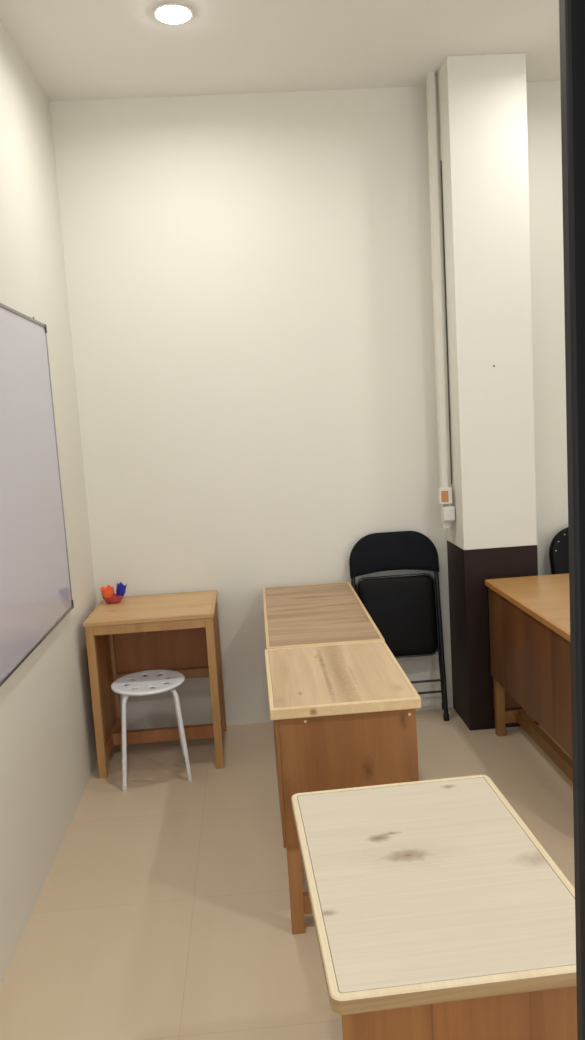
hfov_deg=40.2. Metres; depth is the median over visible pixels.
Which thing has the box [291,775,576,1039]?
wooden desk
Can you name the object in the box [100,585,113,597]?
plastic cup
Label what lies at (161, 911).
floor
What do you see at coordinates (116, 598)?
shallow dish
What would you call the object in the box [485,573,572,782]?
wooden desk
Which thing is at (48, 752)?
wall
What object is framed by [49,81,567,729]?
wall
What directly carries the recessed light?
in the ceiling
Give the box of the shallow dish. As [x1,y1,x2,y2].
[102,594,123,603]
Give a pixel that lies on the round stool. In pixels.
(151, 684)
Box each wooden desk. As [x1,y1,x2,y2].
[83,590,225,777]
[262,582,384,648]
[265,640,420,933]
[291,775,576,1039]
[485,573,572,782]
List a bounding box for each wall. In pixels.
[0,21,97,984]
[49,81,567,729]
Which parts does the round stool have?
leg, leg, seat, leg, leg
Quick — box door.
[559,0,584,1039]
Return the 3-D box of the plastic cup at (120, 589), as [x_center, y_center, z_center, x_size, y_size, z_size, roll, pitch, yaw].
[-0.831,0.332,3.880,0.055,0.066,0.056,-1,8,20]
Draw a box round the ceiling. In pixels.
[0,0,559,100]
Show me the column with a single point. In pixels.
(481, 100)
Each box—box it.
[438,487,451,504]
[441,506,454,520]
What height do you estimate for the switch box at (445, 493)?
0.080 m
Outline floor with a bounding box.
[0,707,574,1039]
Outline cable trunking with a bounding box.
[426,71,449,527]
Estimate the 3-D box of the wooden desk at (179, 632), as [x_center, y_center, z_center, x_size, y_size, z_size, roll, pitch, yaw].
[-0.626,0.758,3.810,0.572,0.721,0.498,-4,7,-3]
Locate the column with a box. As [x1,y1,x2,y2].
[435,53,538,730]
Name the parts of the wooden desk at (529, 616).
leg, panel, rail, long rail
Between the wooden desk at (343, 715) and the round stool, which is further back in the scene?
the round stool
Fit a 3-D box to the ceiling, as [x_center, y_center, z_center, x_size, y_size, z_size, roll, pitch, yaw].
[1.119,-1.809,1.145,4.440,0.100,5.640,-4,7,-3]
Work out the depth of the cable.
3.78 m
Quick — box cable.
[441,160,451,483]
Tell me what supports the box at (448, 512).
attached to the cable trunking
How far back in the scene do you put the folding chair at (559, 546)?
4.01 m
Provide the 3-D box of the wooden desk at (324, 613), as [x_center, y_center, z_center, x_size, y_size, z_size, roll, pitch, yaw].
[0.117,0.747,3.534,0.440,0.721,1.082,-4,7,-2]
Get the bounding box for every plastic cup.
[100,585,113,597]
[116,582,126,594]
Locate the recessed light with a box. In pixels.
[153,2,193,23]
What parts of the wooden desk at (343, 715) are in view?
modesty panel, leg, rail, panel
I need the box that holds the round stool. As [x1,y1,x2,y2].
[111,670,192,791]
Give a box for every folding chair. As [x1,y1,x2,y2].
[349,531,448,720]
[549,527,568,574]
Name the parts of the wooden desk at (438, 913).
panel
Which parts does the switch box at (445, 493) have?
orange plate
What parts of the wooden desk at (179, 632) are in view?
leg, panel, rail, leg, long rail, modesty panel, leg, panel, leg, rail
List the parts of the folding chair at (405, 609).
backrest, seat, frame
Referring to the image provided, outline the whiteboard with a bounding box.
[0,303,73,686]
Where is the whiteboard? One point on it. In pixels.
(36, 592)
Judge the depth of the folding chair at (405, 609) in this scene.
4.00 m
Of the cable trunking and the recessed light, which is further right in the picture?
the cable trunking

